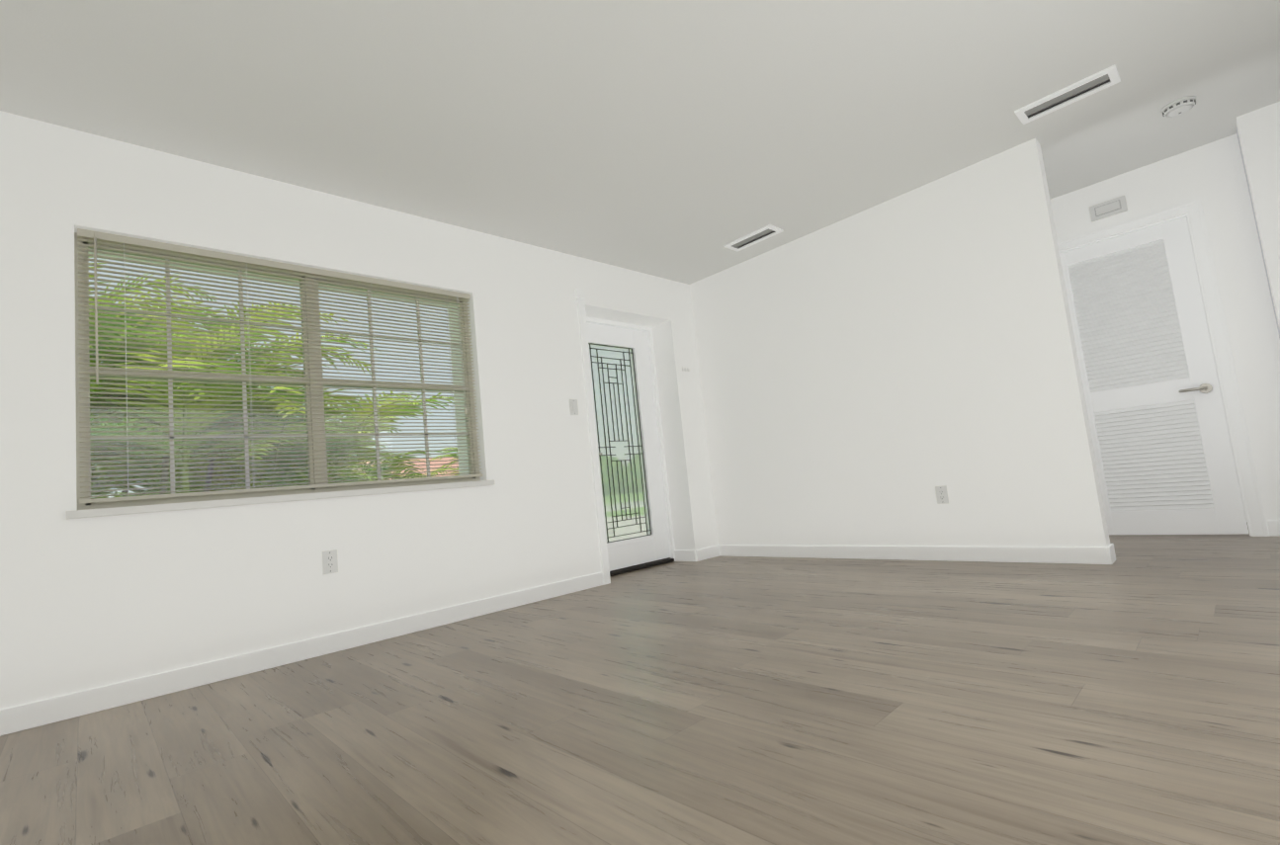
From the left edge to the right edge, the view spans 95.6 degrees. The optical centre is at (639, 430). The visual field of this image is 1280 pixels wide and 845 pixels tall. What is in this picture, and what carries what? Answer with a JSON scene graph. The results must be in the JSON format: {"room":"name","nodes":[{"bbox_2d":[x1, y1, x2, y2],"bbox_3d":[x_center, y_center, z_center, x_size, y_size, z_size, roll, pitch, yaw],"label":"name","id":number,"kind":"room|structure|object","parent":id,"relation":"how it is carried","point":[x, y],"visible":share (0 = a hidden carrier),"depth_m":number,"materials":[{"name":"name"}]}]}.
{"room":"empty living room","nodes":[
{"label":"empty living room","id":0,"kind":"room"},
{"bbox_2d":[0,110,718,709],"bbox_3d":[-0.800,-0.082,4.096,5.910,2.440,0.360,-1,-8,-44],"label":"wall","id":1,"kind":"structure","parent":0,"point":[87,603],"depth_m":2.87,"materials":[{"name":"white paint"}]},
{"bbox_2d":[66,228,494,518],"bbox_3d":[-1.793,-0.242,3.160,1.896,1.240,0.420,-1,-8,-44],"label":"window","id":2,"kind":"structure","parent":1,"relation":"in","point":[313,382],"depth_m":2.89,"materials":[{"name":"beige"}]},
{"bbox_2d":[0,572,603,736],"bbox_3d":[-1.422,1.064,3.019,3.205,0.092,0.013,-1,-8,-44],"label":"baseboard","id":3,"kind":"structure","parent":1,"relation":"attached to","point":[49,711],"depth_m":2.67,"materials":[{"name":"white paint"}]},
{"bbox_2d":[322,549,338,574],"bbox_3d":[-1.576,0.668,2.950,0.070,0.115,0.008,-1,-8,-44],"label":"electrical outlet","id":4,"kind":"object","parent":1,"relation":"attached to","point":[329,561],"visible":1,"depth_m":2.95,"materials":[{"name":"white plastic"}]},
{"bbox_2d":[569,399,578,415],"bbox_3d":[-0.473,-0.169,4.165,0.070,0.115,0.014,-1,-8,-44],"label":"light switch","id":5,"kind":"object","parent":1,"relation":"attached to","point":[573,406],"visible":1,"depth_m":4.16,"materials":[{"name":"white plastic"}]},
{"bbox_2d":[578,313,675,582],"bbox_3d":[-0.181,0.111,4.817,0.958,2.068,0.123,-1,-8,-44],"label":"door frame","id":6,"kind":"structure","parent":1,"relation":"attached to","point":[582,318],"depth_m":4.30,"materials":[{"name":"white paint"}]},
{"bbox_2d":[586,322,670,572],"bbox_3d":[-0.169,0.115,4.810,0.896,2.002,0.162,-1,-8,-44],"label":"front door","id":7,"kind":"structure","parent":1,"relation":"in","point":[634,503],"depth_m":4.86,"materials":[{"name":"white paint"}]},
{"bbox_2d":[609,558,674,576],"bbox_3d":[-0.086,1.124,4.728,0.896,0.028,0.165,-1,-8,-44],"label":"threshold","id":8,"kind":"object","parent":1,"relation":"attached to","point":[637,567],"depth_m":4.71,"materials":[{"name":"brown metal"}]},
{"bbox_2d":[691,545,719,561],"bbox_3d":[0.565,1.045,4.928,0.283,0.092,0.019,-1,-8,-44],"label":"baseboard","id":9,"kind":"structure","parent":1,"relation":"attached to","point":[712,552],"depth_m":4.91,"materials":[{"name":"white paint"}]},
{"bbox_2d":[0,521,1279,844],"bbox_3d":[3.126,0.723,2.602,9.490,0.220,7.660,-1,-8,-44],"label":"floor","id":10,"kind":"structure","parent":0,"point":[1131,696],"depth_m":1.65,"materials":[{"name":"brown wood"}]},
{"bbox_2d":[0,0,1279,284],"bbox_3d":[2.861,-1.902,2.851,9.490,0.200,7.660,-1,-8,-44],"label":"ceiling","id":11,"kind":"structure","parent":0,"point":[682,140],"depth_m":2.67,"materials":[{"name":"white paint"}]},
{"bbox_2d":[723,224,783,251],"bbox_3d":[0.852,-1.448,4.376,0.175,0.012,0.420,-1,-8,-44],"label":"ceiling vent","id":12,"kind":"object","parent":11,"relation":"in","point":[755,236],"visible":0.94,"depth_m":4.36,"materials":[{"name":"white metal"}]},
{"bbox_2d":[1014,64,1120,124],"bbox_3d":[2.189,-1.715,2.982,0.175,0.012,0.420,-1,-8,-44],"label":"ceiling vent","id":13,"kind":"object","parent":11,"relation":"in","point":[1079,90],"visible":0.98,"depth_m":2.96,"materials":[{"name":"white metal"}]},
{"bbox_2d":[1160,95,1196,117],"bbox_3d":[2.941,-1.759,3.166,0.144,0.042,0.144,-1,-8,-44],"label":"smoke detector","id":14,"kind":"object","parent":11,"relation":"attached to","point":[1178,107],"visible":1,"depth_m":3.14,"materials":[{"name":"white plastic"}]},
{"bbox_2d":[688,138,1109,547],"bbox_3d":[1.537,-0.303,4.249,0.124,2.440,2.686,-1,-8,-44],"label":"wall","id":15,"kind":"structure","parent":0,"point":[876,375],"depth_m":3.88,"materials":[{"name":"white paint"}]},
{"bbox_2d":[719,543,1115,564],"bbox_3d":[1.618,0.859,4.095,0.037,0.092,2.699,-1,-8,-44],"label":"baseboard","id":16,"kind":"structure","parent":15,"relation":"attached to","point":[1037,554],"depth_m":3.73,"materials":[{"name":"white paint"}]},
{"bbox_2d":[935,485,948,504],"bbox_3d":[1.944,0.415,3.737,0.008,0.115,0.070,-1,-8,-44],"label":"outlet","id":17,"kind":"object","parent":15,"relation":"attached to","point":[942,494],"visible":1,"depth_m":3.73,"materials":[{"name":"white plastic"}]},
{"bbox_2d":[1050,133,1279,535],"bbox_3d":[2.610,-0.367,4.722,0.120,2.440,3.500,-1,-8,-44],"label":"wall","id":18,"kind":"structure","parent":0,"point":[1212,176],"depth_m":3.56,"materials":[{"name":"white paint"}]},
{"bbox_2d":[1089,195,1127,221],"bbox_3d":[3.210,-1.522,3.980,0.028,0.104,0.196,-1,-8,-44],"label":"door chime","id":19,"kind":"object","parent":18,"relation":"attached to","point":[1113,207],"visible":1,"depth_m":3.97,"materials":[{"name":"white plastic"}]},
{"bbox_2d":[1059,216,1248,534],"bbox_3d":[3.326,-0.318,3.878,0.096,2.018,0.756,-1,-8,-44],"label":"door","id":20,"kind":"structure","parent":18,"relation":"in","point":[1165,465],"depth_m":3.84,"materials":[{"name":"white paint"}]},
{"bbox_2d":[1057,198,1268,536],"bbox_3d":[3.370,-0.354,3.916,0.140,2.109,0.900,-1,-8,-44],"label":"door frame","id":21,"kind":"structure","parent":18,"relation":"attached to","point":[1193,211],"depth_m":3.60,"materials":[{"name":"white paint"}]},
{"bbox_2d":[1187,221,1246,518],"bbox_3d":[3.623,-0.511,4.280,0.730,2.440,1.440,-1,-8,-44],"label":"door frame","id":22,"kind":"structure","parent":0,"point":[1217,372],"depth_m":4.13,"materials":[{"name":"white paint"}]},
{"bbox_2d":[1236,101,1279,338],"bbox_3d":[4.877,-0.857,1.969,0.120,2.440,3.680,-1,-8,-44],"label":"wall","id":23,"kind":"structure","parent":0,"point":[1258,129],"depth_m":3.27,"materials":[{"name":"white paint"}]},
{"label":"outside","id":24,"kind":"structure","parent":0,"visible":0},
{"bbox_3d":[-31.649,9.367,53.843,150.000,0.300,115.660,-1,-8,-44],"label":"lawn","id":25,"kind":"structure","parent":24,"visible":0},
{"bbox_2d":[88,287,225,499],"bbox_3d":[-5.399,0.265,4.537,3.793,3.208,3.434,-1,-8,-44],"label":"tree","id":26,"kind":"object","parent":25,"relation":"on","point":[126,443],"depth_m":4.99,"materials":[{"name":"green plant"}]},
{"bbox_2d":[87,256,368,496],"bbox_3d":[-5.386,0.202,6.094,4.160,3.624,3.646,-1,-8,-44],"label":"tree","id":27,"kind":"object","parent":25,"relation":"on","point":[115,443],"depth_m":6.13,"materials":[{"name":"green plant"}]},
{"bbox_2d":[88,289,377,498],"bbox_3d":[-3.993,0.290,4.569,3.745,2.881,3.777,-1,-8,-44],"label":"tree","id":28,"kind":"object","parent":25,"relation":"on","point":[167,415],"depth_m":4.53,"materials":[{"name":"green plant"}]},
{"bbox_2d":[90,304,454,491],"bbox_3d":[-3.740,0.357,6.032,3.450,2.973,3.639,-1,-8,-44],"label":"tree","id":29,"kind":"object","parent":25,"relation":"on","point":[304,440],"depth_m":5.63,"materials":[{"name":"green plant"}]},
{"bbox_2d":[307,391,433,481],"bbox_3d":[-4.547,0.865,7.850,3.887,2.473,3.741,-1,-8,-44],"label":"tree","id":30,"kind":"object","parent":25,"relation":"on","point":[353,467],"depth_m":7.93,"materials":[{"name":"green plant"}]},
{"bbox_2d":[346,458,417,480],"bbox_3d":[-13.169,3.248,29.289,3.969,3.537,3.793,-1,-8,-44],"label":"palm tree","id":31,"kind":"object","parent":25,"relation":"on","point":[381,469],"depth_m":28.91,"materials":[{"name":"green plant"}]},
{"bbox_2d":[327,457,458,479],"bbox_3d":[-15.695,3.724,37.187,25.200,4.750,24.100,-1,-8,-44],"label":"house","id":32,"kind":"structure","parent":25,"relation":"on","point":[436,463],"depth_m":41.32,"materials":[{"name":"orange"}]},
{"bbox_2d":[425,447,459,477],"bbox_3d":[-2.509,0.882,11.298,3.399,2.680,4.003,-1,-8,-44],"label":"tree","id":33,"kind":"object","parent":25,"relation":"on","point":[450,455],"depth_m":11.11,"materials":[{"name":"green plant"}]}
]}

